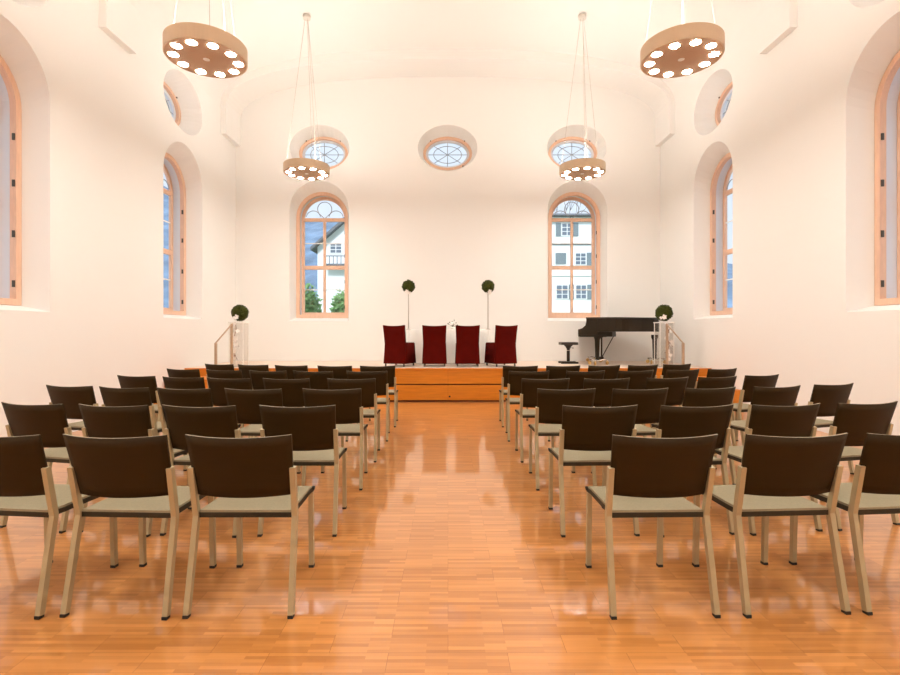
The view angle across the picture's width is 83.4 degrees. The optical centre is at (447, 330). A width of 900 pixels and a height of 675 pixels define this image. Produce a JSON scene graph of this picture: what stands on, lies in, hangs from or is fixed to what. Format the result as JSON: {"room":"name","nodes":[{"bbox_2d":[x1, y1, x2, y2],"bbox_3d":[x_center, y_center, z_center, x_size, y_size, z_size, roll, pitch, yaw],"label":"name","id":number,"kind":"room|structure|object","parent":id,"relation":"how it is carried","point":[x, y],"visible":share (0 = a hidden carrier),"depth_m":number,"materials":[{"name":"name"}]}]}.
{"room":"wedding ceremony hall","nodes":[
{"label":"wedding ceremony hall","id":0,"kind":"room"},
{"bbox_2d":[0,0,235,436],"bbox_3d":[-5.140,-1.725,3.750,0.620,6.050,15.500,0,0,0],"label":"wall","id":1,"kind":"structure","parent":0,"point":[99,127],"depth_m":7.02,"materials":[{"name":"white paint"}]},
{"bbox_2d":[0,55,21,305],"bbox_3d":[-5.246,-1.775,5.450,0.268,2.940,1.210,0,0,0],"label":"window","id":2,"kind":"structure","parent":1,"relation":"in","point":[10,101],"depth_m":6.00,"materials":[{"name":"brown wood"}]},
{"bbox_2d":[163,82,180,125],"bbox_3d":[-5.240,-4.170,9.250,0.140,0.790,1.150,0,0,0],"label":"window","id":3,"kind":"structure","parent":1,"relation":"in","point":[171,98],"depth_m":9.65,"materials":[{"name":"brown wood"}]},
{"bbox_2d":[163,153,185,314],"bbox_3d":[-5.246,-1.775,9.250,0.268,2.940,1.210,0,0,0],"label":"window","id":4,"kind":"structure","parent":1,"relation":"in","point":[176,191],"depth_m":9.78,"materials":[{"name":"brown wood"}]},
{"bbox_2d":[236,77,659,360],"bbox_3d":[0.000,-2.350,11.810,9.660,7.300,0.620,0,0,0],"label":"wall","id":5,"kind":"structure","parent":0,"point":[448,233],"depth_m":11.50,"materials":[{"name":"white paint"}]},
{"bbox_2d":[296,192,347,317],"bbox_3d":[-2.935,-1.775,11.916,1.210,2.940,0.268,0,0,0],"label":"window","id":6,"kind":"structure","parent":5,"relation":"in","point":[313,198],"depth_m":11.99,"materials":[{"name":"brown wood"}]},
{"bbox_2d":[299,137,347,168],"bbox_3d":[-2.925,-4.170,11.910,1.150,0.790,0.140,0,0,0],"label":"window","id":7,"kind":"structure","parent":5,"relation":"in","point":[307,144],"depth_m":11.93,"materials":[{"name":"brown wood"}]},
{"bbox_2d":[423,137,471,169],"bbox_3d":[-0.010,-4.170,11.910,1.150,0.790,0.140,0,0,0],"label":"window","id":8,"kind":"structure","parent":5,"relation":"in","point":[441,140],"depth_m":11.91,"materials":[{"name":"brown wood"}]},
{"bbox_2d":[221,49,674,146],"bbox_3d":[0.000,-5.110,11.120,9.700,1.820,0.759,0,0,0],"label":"ceiling cove","id":9,"kind":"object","parent":5,"relation":"attached to","point":[253,85],"depth_m":10.93,"materials":[{"name":"white paint"}]},
{"bbox_2d":[548,137,596,165],"bbox_3d":[2.930,-4.170,11.910,1.150,0.790,0.140,0,0,0],"label":"window","id":10,"kind":"structure","parent":5,"relation":"in","point":[577,140],"depth_m":11.93,"materials":[{"name":"brown wood"}]},
{"bbox_2d":[548,192,599,317],"bbox_3d":[2.945,-1.775,11.916,1.210,2.940,0.268,0,0,0],"label":"window","id":11,"kind":"structure","parent":5,"relation":"in","point":[582,198],"depth_m":11.99,"materials":[{"name":"brown wood"}]},
{"bbox_2d":[137,0,758,106],"bbox_3d":[0.000,-5.500,3.750,10.240,1.500,15.500,0,0,0],"label":"ceiling","id":12,"kind":"structure","parent":0,"point":[271,31],"depth_m":9.60,"materials":[{"name":"white paint"}]},
{"bbox_2d":[163,0,247,77],"bbox_3d":[-2.630,-4.428,5.500,0.834,2.949,0.834,0,0,0],"label":"pendant lamp","id":13,"kind":"object","parent":12,"relation":"hanging from","point":[197,48],"visible":1,"depth_m":5.34,"materials":[{"name":"beige paint"}]},
{"bbox_2d":[283,13,329,179],"bbox_3d":[-2.630,-4.398,9.400,0.834,2.949,0.834,0,0,0],"label":"pendant lamp","id":14,"kind":"object","parent":12,"relation":"hanging from","point":[298,168],"visible":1,"depth_m":9.28,"materials":[{"name":"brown wood"}]},
{"bbox_2d":[559,13,605,179],"bbox_3d":[2.500,-4.398,9.400,0.834,2.949,0.834,0,0,0],"label":"pendant lamp","id":15,"kind":"object","parent":12,"relation":"hanging from","point":[581,168],"visible":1,"depth_m":9.27,"materials":[{"name":"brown wood"}]},
{"bbox_2d":[640,0,724,77],"bbox_3d":[2.540,-4.428,5.500,0.834,2.949,0.834,0,0,0],"label":"pendant lamp","id":16,"kind":"object","parent":12,"relation":"hanging from","point":[685,49],"visible":1,"depth_m":5.34,"materials":[{"name":"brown wood"}]},
{"bbox_2d":[0,402,899,674],"bbox_3d":[0.000,1.360,3.750,10.260,0.120,16.100,0,0,0],"label":"floor","id":17,"kind":"structure","parent":0,"point":[449,558],"depth_m":2.59,"materials":[{"name":"brown wood"}]},
{"bbox_2d":[0,402,71,533],"bbox_3d":[-2.676,0.884,3.527,0.499,0.831,0.563,0,0,11],"label":"chair","id":18,"kind":"object","parent":17,"relation":"on","point":[50,421],"visible":0.59,"depth_m":3.29,"materials":[{"name":"leather"}]},
{"bbox_2d":[0,434,118,619],"bbox_3d":[-2.064,0.884,2.540,0.499,0.831,0.563,0,0,6],"label":"chair","id":19,"kind":"object","parent":17,"relation":"on","point":[28,488],"visible":0.84,"depth_m":2.33,"materials":[{"name":"wood"}]},
{"bbox_2d":[46,385,98,467],"bbox_3d":[-3.232,0.884,4.596,0.499,0.831,0.563,0,0,12],"label":"chair","id":20,"kind":"object","parent":17,"relation":"on","point":[70,397],"visible":0.49,"depth_m":4.36,"materials":[{"name":"leather"}]},
{"bbox_2d":[78,404,191,536],"bbox_3d":[-2.112,0.884,3.455,0.499,0.831,0.563,0,0,7],"label":"chair","id":21,"kind":"object","parent":17,"relation":"on","point":[99,421],"visible":0.57,"depth_m":3.22,"materials":[{"name":"leather"}]},
{"bbox_2d":[59,434,216,620],"bbox_3d":[-1.502,0.884,2.521,0.499,0.831,0.563,0,0,2],"label":"chair","id":22,"kind":"object","parent":17,"relation":"on","point":[136,476],"visible":0.9,"depth_m":2.32,"materials":[{"name":"leather"}]},
{"bbox_2d":[117,375,160,435],"bbox_3d":[-3.244,0.884,5.565,0.499,0.831,0.563,0,0,14],"label":"chair","id":23,"kind":"object","parent":17,"relation":"on","point":[124,381],"visible":0.43,"depth_m":5.32,"materials":[{"name":"leather"}]},
{"bbox_2d":[99,386,186,470],"bbox_3d":[-2.686,0.884,4.477,0.499,0.831,0.563,0,0,11],"label":"chair","id":24,"kind":"object","parent":17,"relation":"on","point":[112,397],"visible":0.44,"depth_m":4.23,"materials":[{"name":"leather"}]},
{"bbox_2d":[153,376,207,403],"bbox_3d":[-4.420,1.061,8.730,0.780,0.478,0.980,0,0,0],"label":"steps","id":25,"kind":"structure","parent":17,"relation":"on","point":[205,378],"depth_m":8.56,"materials":[{"name":"brown wood"}]},
{"bbox_2d":[214,323,232,364],"bbox_3d":[-4.000,0.340,9.018,0.036,0.962,0.701,0,0,0],"label":"handrail","id":26,"kind":"object","parent":25,"relation":"attached to","point":[231,325],"visible":0.76,"depth_m":9.32,"materials":[{"name":"beige wood"}]},
{"bbox_2d":[166,368,199,377],"bbox_3d":[-3.240,0.884,6.504,0.499,0.831,0.563,0,0,15],"label":"chair","id":27,"kind":"object","parent":17,"relation":"on","point":[175,373],"visible":0.24,"depth_m":6.24,"materials":[{"name":"leather"}]},
{"bbox_2d":[162,376,205,388],"bbox_3d":[-2.672,0.884,5.406,0.499,0.831,0.563,0,0,12],"label":"chair","id":28,"kind":"object","parent":17,"relation":"on","point":[169,382],"visible":0.27,"depth_m":5.15,"materials":[{"name":"leather"}]},
{"bbox_2d":[156,387,240,434],"bbox_3d":[-2.153,0.884,4.399,0.499,0.831,0.563,0,0,8],"label":"chair","id":29,"kind":"object","parent":17,"relation":"on","point":[171,397],"visible":0.39,"depth_m":4.15,"materials":[{"name":"leather"}]},
{"bbox_2d":[160,405,240,537],"bbox_3d":[-1.564,0.884,3.431,0.499,0.831,0.563,0,0,4],"label":"chair","id":30,"kind":"object","parent":17,"relation":"on","point":[218,422],"visible":0.62,"depth_m":3.20,"materials":[{"name":"leather"}]},
{"bbox_2d":[205,364,233,381],"bbox_3d":[-3.206,0.884,7.433,0.499,0.831,0.563,0,0,16],"label":"chair","id":31,"kind":"object","parent":17,"relation":"on","point":[228,367],"visible":0.23,"depth_m":7.17,"materials":[{"name":"leather"}]},
{"bbox_2d":[206,369,243,437],"bbox_3d":[-2.672,0.884,6.346,0.499,0.831,0.563,0,0,12],"label":"chair","id":32,"kind":"object","parent":17,"relation":"on","point":[234,374],"visible":0.29,"depth_m":6.08,"materials":[{"name":"leather"}]},
{"bbox_2d":[207,377,253,437],"bbox_3d":[-2.164,0.884,5.299,0.499,0.831,0.563,0,0,9],"label":"chair","id":33,"kind":"object","parent":17,"relation":"on","point":[217,386],"visible":0.4,"depth_m":5.06,"materials":[{"name":"leather"}]},
{"bbox_2d":[182,434,314,618],"bbox_3d":[-0.950,0.884,2.522,0.499,0.831,0.563,0,0,0],"label":"chair","id":34,"kind":"object","parent":17,"relation":"on","point":[257,476],"visible":1,"depth_m":2.32,"materials":[{"name":"brown"}]},
{"bbox_2d":[238,364,268,378],"bbox_3d":[-2.684,0.884,7.315,0.499,0.831,0.563,0,0,14],"label":"chair","id":35,"kind":"object","parent":17,"relation":"on","point":[245,369],"visible":0.27,"depth_m":7.06,"materials":[{"name":"leather"}]},
{"bbox_2d":[224,388,300,473],"bbox_3d":[-1.579,0.884,4.361,0.499,0.831,0.563,0,0,4],"label":"chair","id":36,"kind":"object","parent":17,"relation":"on","point":[247,402],"visible":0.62,"depth_m":4.13,"materials":[{"name":"leather"}]},
{"bbox_2d":[248,370,287,437],"bbox_3d":[-2.114,0.884,6.249,0.499,0.831,0.563,0,0,9],"label":"chair","id":37,"kind":"object","parent":17,"relation":"on","point":[257,377],"visible":0.31,"depth_m":6.01,"materials":[{"name":"leather"}]},
{"bbox_2d":[263,378,309,406],"bbox_3d":[-1.590,0.884,5.251,0.499,0.831,0.563,0,0,5],"label":"chair","id":38,"kind":"object","parent":17,"relation":"on","point":[292,393],"visible":0.39,"depth_m":5.01,"materials":[{"name":"leather"}]},
{"bbox_2d":[275,365,307,378],"bbox_3d":[-2.120,0.884,7.178,0.499,0.831,0.563,0,0,10],"label":"chair","id":39,"kind":"object","parent":17,"relation":"on","point":[289,369],"visible":0.29,"depth_m":6.92,"materials":[{"name":"leather"}]},
{"bbox_2d":[257,405,346,536],"bbox_3d":[-0.955,0.884,3.432,0.499,0.831,0.563,0,0,0],"label":"chair","id":40,"kind":"object","parent":17,"relation":"on","point":[314,432],"visible":0.79,"depth_m":3.22,"materials":[{"name":"leather"}]},
{"bbox_2d":[293,371,332,389],"bbox_3d":[-1.575,0.884,6.191,0.499,0.831,0.563,0,0,5],"label":"chair","id":41,"kind":"object","parent":17,"relation":"on","point":[318,380],"visible":0.34,"depth_m":5.94,"materials":[{"name":"leather"}]},
{"bbox_2d":[301,388,367,489],"bbox_3d":[-0.950,0.884,4.362,0.499,0.831,0.563,0,0,0],"label":"chair","id":42,"kind":"object","parent":17,"relation":"on","point":[349,410],"visible":0.64,"depth_m":4.14,"materials":[{"name":"leather"}]},
{"bbox_2d":[317,365,352,423],"bbox_3d":[-1.516,0.884,7.090,0.499,0.831,0.563,0,0,6],"label":"chair","id":43,"kind":"object","parent":17,"relation":"on","point":[339,372],"visible":0.21,"depth_m":6.83,"materials":[{"name":"leather"}]},
{"bbox_2d":[327,378,380,461],"bbox_3d":[-0.956,0.884,5.242,0.499,0.831,0.563,0,0,1],"label":"chair","id":44,"kind":"object","parent":17,"relation":"on","point":[368,386],"visible":0.52,"depth_m":5.03,"materials":[{"name":"leather"}]},
{"bbox_2d":[346,371,389,441],"bbox_3d":[-0.955,0.884,6.181,0.499,0.831,0.563,0,0,0],"label":"chair","id":45,"kind":"object","parent":17,"relation":"on","point":[381,376],"visible":0.59,"depth_m":5.96,"materials":[{"name":"leather"}]},
{"bbox_2d":[359,366,397,426],"bbox_3d":[-0.947,0.884,7.071,0.499,0.831,0.563,0,0,2],"label":"chair","id":46,"kind":"object","parent":17,"relation":"on","point":[391,379],"visible":0.49,"depth_m":6.85,"materials":[{"name":"wood"}]},
{"bbox_2d":[184,361,711,401],"bbox_3d":[0.000,0.990,10.362,9.640,0.620,2.256,0,0,0],"label":"stage","id":47,"kind":"object","parent":17,"relation":"on","point":[417,382],"visible":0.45,"depth_m":9.25,"materials":[{"name":"brown wood"}]},
{"bbox_2d":[228,322,249,366],"bbox_3d":[-3.981,0.255,9.620,0.290,0.850,0.290,0,0,0],"label":"pedestal","id":48,"kind":"object","parent":47,"relation":"on","point":[228,322],"visible":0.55,"depth_m":9.69,"materials":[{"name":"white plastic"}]},
{"bbox_2d":[233,321,239,360],"bbox_3d":[-3.972,0.194,9.429,0.181,0.748,0.082,0,0,0],"label":"garland","id":49,"kind":"object","parent":48,"relation":"hanging from","point":[235,344],"visible":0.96,"depth_m":9.42,"materials":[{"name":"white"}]},
{"bbox_2d":[231,304,248,320],"bbox_3d":[-3.963,-0.344,9.620,0.328,0.337,0.335,0,0,-43],"label":"topiary","id":50,"kind":"object","parent":48,"relation":"on","point":[239,312],"visible":1,"depth_m":9.52,"materials":[{"name":"green plant"}]},
{"bbox_2d":[383,325,415,366],"bbox_3d":[-0.948,0.283,9.842,0.478,0.793,0.517,0,0,22],"label":"covered chair","id":51,"kind":"object","parent":47,"relation":"on","point":[397,350],"visible":0.99,"depth_m":9.64,"materials":[{"name":"red fabric"}]},
{"bbox_2d":[422,325,446,365],"bbox_3d":[-0.261,0.283,9.861,0.478,0.793,0.517,0,0,0],"label":"covered chair","id":52,"kind":"object","parent":47,"relation":"on","point":[434,337],"visible":1,"depth_m":9.64,"materials":[{"name":"red fabric"}]},
{"bbox_2d":[408,329,489,363],"bbox_3d":[0.010,0.324,10.750,1.749,0.710,0.750,0,0,0],"label":"table","id":53,"kind":"object","parent":47,"relation":"on","point":[414,335],"visible":0.41,"depth_m":10.41,"materials":[{"name":"white fabric"}]},
{"bbox_2d":[402,279,414,328],"bbox_3d":[-0.836,-0.564,10.700,0.297,1.064,0.292,0,0,0],"label":"topiary","id":54,"kind":"object","parent":53,"relation":"on","point":[408,286],"visible":0.99,"depth_m":10.64,"materials":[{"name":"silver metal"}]},
{"bbox_2d":[448,321,456,328],"bbox_3d":[0.101,-0.139,10.673,0.232,0.214,0.103,0,0,0],"label":"centrepiece","id":55,"kind":"object","parent":53,"relation":"on","point":[452,323],"visible":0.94,"depth_m":10.66,"materials":[{"name":"white plant"}]},
{"bbox_2d":[481,280,494,328],"bbox_3d":[0.847,-0.561,10.701,0.295,1.059,0.298,0,0,0],"label":"topiary","id":56,"kind":"object","parent":53,"relation":"on","point":[488,285],"visible":0.99,"depth_m":10.65,"materials":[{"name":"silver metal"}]},
{"bbox_2d":[455,325,479,365],"bbox_3d":[0.377,0.283,9.861,0.478,0.793,0.517,0,0,0],"label":"covered chair","id":57,"kind":"object","parent":47,"relation":"on","point":[467,337],"visible":1,"depth_m":9.64,"materials":[{"name":"red fabric"}]},
{"bbox_2d":[484,325,517,366],"bbox_3d":[1.036,0.283,9.842,0.478,0.793,0.517,0,0,-22],"label":"covered chair","id":58,"kind":"object","parent":47,"relation":"on","point":[503,350],"visible":0.99,"depth_m":9.64,"materials":[{"name":"red fabric"}]},
{"bbox_2d":[558,342,578,363],"bbox_3d":[2.525,0.457,10.600,0.360,0.445,0.300,0,0,0],"label":"stool","id":59,"kind":"object","parent":47,"relation":"on","point":[567,345],"visible":1,"depth_m":10.52,"materials":[{"name":"black metal"}]},
{"bbox_2d":[578,317,665,364],"bbox_3d":[3.625,0.203,10.483,1.756,0.949,1.507,0,0,16],"label":"grand piano","id":60,"kind":"object","parent":47,"relation":"on","point":[596,327],"visible":0.98,"depth_m":10.03,"materials":[{"name":"black paint"}]},
{"bbox_2d":[653,322,674,366],"bbox_3d":[4.115,0.255,9.620,0.290,0.850,0.290,0,0,0],"label":"pedestal","id":61,"kind":"object","parent":47,"relation":"on","point":[653,322],"visible":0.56,"depth_m":9.49,"materials":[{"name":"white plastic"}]},
{"bbox_2d":[655,304,672,320],"bbox_3d":[4.113,-0.345,9.613,0.333,0.327,0.353,0,0,0],"label":"topiary","id":62,"kind":"object","parent":61,"relation":"on","point":[663,312],"visible":1,"depth_m":9.52,"materials":[{"name":"green plant"}]},
{"bbox_2d":[664,322,673,360],"bbox_3d":[4.112,0.190,9.431,0.180,0.738,0.079,0,0,0],"label":"garland","id":63,"kind":"object","parent":61,"relation":"hanging from","point":[671,341],"visible":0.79,"depth_m":9.42,"materials":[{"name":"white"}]},
{"bbox_2d":[499,366,537,426],"bbox_3d":[0.968,0.884,7.071,0.499,0.831,0.563,0,0,-3],"label":"chair","id":64,"kind":"object","parent":17,"relation":"on","point":[505,379],"visible":0.42,"depth_m":6.85,"materials":[{"name":"leather"}]},
{"bbox_2d":[505,371,549,441],"bbox_3d":[0.951,0.884,6.181,0.499,0.831,0.563,0,0,-1],"label":"chair","id":65,"kind":"object","parent":17,"relation":"on","point":[515,377],"visible":0.59,"depth_m":5.96,"materials":[{"name":"leather"}]},
{"bbox_2d":[515,378,569,462],"bbox_3d":[0.958,0.884,5.241,0.499,0.831,0.563,0,0,-3],"label":"chair","id":66,"kind":"object","parent":17,"relation":"on","point":[528,396],"visible":0.56,"depth_m":5.02,"materials":[{"name":"leather"}]},
{"bbox_2d":[528,388,596,490],"bbox_3d":[0.962,0.884,4.361,0.499,0.831,0.563,0,0,-2],"label":"chair","id":67,"kind":"object","parent":17,"relation":"on","point":[548,410],"visible":0.72,"depth_m":4.14,"materials":[{"name":"leather"}]},
{"bbox_2d":[546,365,579,378],"bbox_3d":[1.538,0.884,7.099,0.499,0.831,0.563,0,0,-8],"label":"chair","id":68,"kind":"object","parent":17,"relation":"on","point":[555,372],"visible":0.24,"depth_m":6.84,"materials":[{"name":"leather"}]},
{"bbox_2d":[566,370,604,389],"bbox_3d":[1.594,0.884,6.199,0.499,0.831,0.563,0,0,-9],"label":"chair","id":69,"kind":"object","parent":17,"relation":"on","point":[576,381],"visible":0.3,"depth_m":5.95,"materials":[{"name":"leather"}]},
{"bbox_2d":[548,405,639,536],"bbox_3d":[0.957,0.884,3.431,0.499,0.831,0.563,0,0,-2],"label":"chair","id":70,"kind":"object","parent":17,"relation":"on","point":[585,434],"visible":0.91,"depth_m":3.22,"materials":[{"name":"leather"}]},
{"bbox_2d":[588,365,619,378],"bbox_3d":[2.098,0.884,7.166,0.499,0.831,0.563,0,0,-13],"label":"chair","id":71,"kind":"object","parent":17,"relation":"on","point":[611,372],"visible":0.26,"depth_m":6.93,"materials":[{"name":"leather"}]},
{"bbox_2d":[583,378,629,406],"bbox_3d":[1.553,0.884,5.259,0.499,0.831,0.563,0,0,-8],"label":"chair","id":72,"kind":"object","parent":17,"relation":"on","point":[603,394],"visible":0.3,"depth_m":5.02,"materials":[{"name":"leather"}]},
{"bbox_2d":[591,388,668,472],"bbox_3d":[1.552,0.884,4.370,0.499,0.831,0.563,0,0,-7],"label":"chair","id":73,"kind":"object","parent":17,"relation":"on","point":[648,402],"visible":0.54,"depth_m":4.14,"materials":[{"name":"leather"}]},
{"bbox_2d":[617,370,653,437],"bbox_3d":[2.194,0.884,6.265,0.499,0.831,0.563,0,0,-14],"label":"chair","id":74,"kind":"object","parent":17,"relation":"on","point":[637,381],"visible":0.33,"depth_m":6.03,"materials":[{"name":"leather"}]},
{"bbox_2d":[627,364,658,422],"bbox_3d":[2.656,0.884,7.253,0.499,0.831,0.563,0,0,-16],"label":"chair","id":75,"kind":"object","parent":17,"relation":"on","point":[630,367],"visible":0.2,"depth_m":6.99,"materials":[{"name":"leather"}]},
{"bbox_2d":[585,434,720,619],"bbox_3d":[0.979,0.884,2.521,0.499,0.831,0.563,0,0,-1],"label":"chair","id":76,"kind":"object","parent":17,"relation":"on","point":[647,477],"visible":1,"depth_m":2.32,"materials":[{"name":"leather"}]},
{"bbox_2d":[642,377,688,436],"bbox_3d":[2.178,0.884,5.346,0.499,0.831,0.563,0,0,-13],"label":"chair","id":77,"kind":"object","parent":17,"relation":"on","point":[676,386],"visible":0.41,"depth_m":5.12,"materials":[{"name":"leather"}]},
{"bbox_2d":[641,369,698,424],"bbox_3d":[2.812,0.884,6.401,0.499,0.831,0.563,0,0,-17],"label":"chair","id":78,"kind":"object","parent":17,"relation":"on","point":[692,374],"visible":0.28,"depth_m":6.16,"materials":[{"name":"leather"}]},
{"bbox_2d":[660,364,690,377],"bbox_3d":[3.199,0.884,7.420,0.499,0.831,0.563,0,0,-18],"label":"chair","id":79,"kind":"object","parent":17,"relation":"on","point":[666,367],"visible":0.21,"depth_m":7.15,"materials":[{"name":"leather"}]},
{"bbox_2d":[651,387,735,484],"bbox_3d":[2.142,0.884,4.436,0.499,0.831,0.563,0,0,-12],"label":"chair","id":80,"kind":"object","parent":17,"relation":"on","point":[692,397],"visible":0.42,"depth_m":4.19,"materials":[{"name":"leather"}]},
{"bbox_2d":[655,404,734,537],"bbox_3d":[1.565,0.884,3.441,0.499,0.831,0.563,0,0,-5],"label":"chair","id":81,"kind":"object","parent":17,"relation":"on","point":[674,421],"visible":0.5,"depth_m":3.21,"materials":[{"name":"leather"}]},
{"bbox_2d":[679,368,736,431],"bbox_3d":[3.367,0.884,6.556,0.499,0.831,0.563,0,0,-21],"label":"chair","id":82,"kind":"object","parent":17,"relation":"on","point":[713,373],"visible":0.27,"depth_m":6.29,"materials":[{"name":"leather"}]},
{"bbox_2d":[696,376,736,445],"bbox_3d":[2.726,0.884,5.443,0.499,0.831,0.563,0,0,-16],"label":"chair","id":83,"kind":"object","parent":17,"relation":"on","point":[703,382],"visible":0.33,"depth_m":5.19,"materials":[{"name":"leather"}]},
{"bbox_2d":[697,376,739,402],"bbox_3d":[4.420,1.061,8.730,0.780,0.478,0.980,0,0,0],"label":"steps","id":84,"kind":"structure","parent":17,"relation":"on","point":[737,391],"depth_m":8.24,"materials":[{"name":"brown wood"}]},
{"bbox_2d":[666,323,684,364],"bbox_3d":[4.050,0.340,9.018,0.036,0.962,0.701,0,0,0],"label":"handrail","id":85,"kind":"object","parent":84,"relation":"on","point":[667,325],"visible":0.76,"depth_m":9.13,"materials":[{"name":"beige wood"}]},
{"bbox_2d":[733,374,778,445],"bbox_3d":[3.305,0.884,5.649,0.499,0.831,0.563,0,0,-19],"label":"chair","id":86,"kind":"object","parent":17,"relation":"on","point":[750,382],"visible":0.49,"depth_m":5.41,"materials":[{"name":"leather"}]},
{"bbox_2d":[712,385,800,468],"bbox_3d":[2.764,0.884,4.545,0.499,0.831,0.563,0,0,-14],"label":"chair","id":87,"kind":"object","parent":17,"relation":"on","point":[768,396],"visible":0.46,"depth_m":4.30,"materials":[{"name":"leather"}]},
{"bbox_2d":[714,403,822,535],"bbox_3d":[2.148,0.884,3.479,0.499,0.831,0.563,0,0,-8],"label":"chair","id":88,"kind":"object","parent":17,"relation":"on","point":[780,421],"visible":0.51,"depth_m":3.24,"materials":[{"name":"leather"}]},
{"bbox_2d":[692,433,850,618],"bbox_3d":[1.584,0.884,2.541,0.499,0.831,0.563,0,0,-3],"label":"chair","id":89,"kind":"object","parent":17,"relation":"on","point":[773,475],"visible":0.92,"depth_m":2.34,"materials":[{"name":"leather"}]},
{"bbox_2d":[808,383,854,474],"bbox_3d":[3.378,0.884,4.730,0.499,0.831,0.563,0,0,-18],"label":"chair","id":90,"kind":"object","parent":17,"relation":"on","point":[829,396],"visible":0.5,"depth_m":4.50,"materials":[{"name":"leather"}]},
{"bbox_2d":[789,433,899,615],"bbox_3d":[2.145,0.884,2.571,0.499,0.831,0.563,0,0,-5],"label":"chair","id":91,"kind":"object","parent":17,"relation":"on","point":[874,488],"visible":0.82,"depth_m":2.37,"materials":[{"name":"leather"}]},
{"bbox_2d":[820,401,899,530],"bbox_3d":[2.732,0.884,3.566,0.499,0.831,0.563,0,0,-12],"label":"chair","id":92,"kind":"object","parent":17,"relation":"on","point":[856,420],"visible":0.58,"depth_m":3.33,"materials":[{"name":"leather"}]},
{"bbox_2d":[660,0,899,434],"bbox_3d":[5.140,-1.725,3.750,0.620,6.050,15.500,0,0,0],"label":"wall","id":93,"kind":"structure","parent":0,"point":[796,127],"depth_m":7.12,"materials":[{"name":"white paint"}]},
{"bbox_2d":[99,0,796,53],"bbox_3d":[0.000,-5.110,7.320,9.700,1.820,0.680,0,0,0],"label":"trim","id":94,"kind":"structure","parent":93,"relation":"attached to","point":[117,18],"depth_m":7.30,"materials":[{"name":"white paint"}]},
{"bbox_2d":[710,153,732,314],"bbox_3d":[5.246,-1.775,9.250,0.268,2.940,1.210,0,0,0],"label":"window","id":95,"kind":"structure","parent":93,"relation":"in","point":[719,191],"depth_m":9.78,"materials":[{"name":"brown wood"}]},
{"bbox_2d":[715,82,732,125],"bbox_3d":[5.240,-4.170,9.250,0.140,0.790,1.150,0,0,0],"label":"window","id":96,"kind":"structure","parent":93,"relation":"in","point":[724,98],"depth_m":9.65,"materials":[{"name":"brown wood"}]},
{"bbox_2d":[874,50,899,305],"bbox_3d":[5.246,-1.775,5.450,0.268,2.940,1.210,0,0,0],"label":"window","id":97,"kind":"structure","parent":93,"relation":"in","point":[887,101],"depth_m":6.00,"materials":[{"name":"brown wood"}]},
{"label":"outside","id":98,"kind":"structure","parent":0,"visible":0},
{"bbox_3d":[0.000,1.850,136.200,320.000,0.100,247.600,0,0,0],"label":"ground","id":99,"kind":"structure","parent":98,"visible":0},
{"bbox_2d":[305,283,322,311],"bbox_3d":[-4.740,0.081,17.004,1.412,3.445,1.398,0,0,0],"label":"bush","id":100,"kind":"object","parent":99,"relation":"on","point":[311,304],"visible":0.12,"depth_m":16.85,"materials":[{"name":"green plant"}]},
{"bbox_2d":[310,222,343,311],"bbox_3d":[-6.992,-4.816,48.795,9.632,13.232,11.410,0,0,0],"label":"gabled house","id":101,"kind":"structure","parent":99,"relation":"on","point":[334,253],"depth_m":44.00,"materials":[{"name":"white paint"}]},
{"bbox_2d":[329,290,343,311],"bbox_3d":[-3.994,0.110,18.892,1.219,3.386,1.198,0,0,0],"label":"bush","id":102,"kind":"object","parent":99,"relation":"on","point":[338,303],"visible":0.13,"depth_m":18.70,"materials":[{"name":"green plant"}]},
{"bbox_2d":[163,186,732,307],"bbox_3d":[0.000,-39.744,185.000,340.000,83.288,130.000,0,0,0],"label":"hillside","id":103,"kind":"structure","parent":99,"relation":"on","point":[313,230],"depth_m":173.25,"materials":[{"name":"green plant"}]},
{"bbox_2d":[552,201,586,212],"bbox_3d":[14.904,-8.264,62.575,15.219,20.143,10.455,0,0,-14],"label":"bare tree","id":104,"kind":"object","parent":99,"relation":"on","point":[568,201],"visible":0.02,"depth_m":59.41,"materials":[{"name":"grey plant"}]},
{"bbox_2d":[552,213,590,311],"bbox_3d":[13.735,-5.269,53.000,10.230,14.138,11.600,0,0,0],"label":"house","id":105,"kind":"structure","parent":99,"relation":"on","point":[560,230],"depth_m":48.01,"materials":[{"name":"white"}]},
{"bbox_2d":[556,223,560,235],"bbox_3d":[10.481,-9.648,47.940,0.480,1.250,0.060,0,0,0],"label":"shutter","id":106,"kind":"object","parent":105,"relation":"hanging from","point":[558,225],"depth_m":47.91,"materials":[{"name":"grey paint"}]},
{"bbox_2d":[573,223,578,235],"bbox_3d":[12.141,-9.648,47.940,0.480,1.250,0.060,0,0,0],"label":"shutter","id":107,"kind":"object","parent":105,"relation":"hanging from","point":[575,225],"depth_m":47.91,"materials":[{"name":"grey paint"}]},
{"bbox_2d":[587,285,590,298],"bbox_3d":[13.472,-3.707,47.940,0.480,1.400,0.060,0,0,0],"label":"shutter","id":108,"kind":"object","parent":105,"relation":"hanging from","point":[588,286],"depth_m":47.91,"materials":[{"name":"grey paint"}]},
{"bbox_2d":[587,253,590,264],"bbox_3d":[13.424,-6.844,47.940,0.480,1.200,0.060,0,0,0],"label":"shutter","id":109,"kind":"object","parent":105,"relation":"hanging from","point":[588,254],"depth_m":47.91,"materials":[{"name":"grey paint"}]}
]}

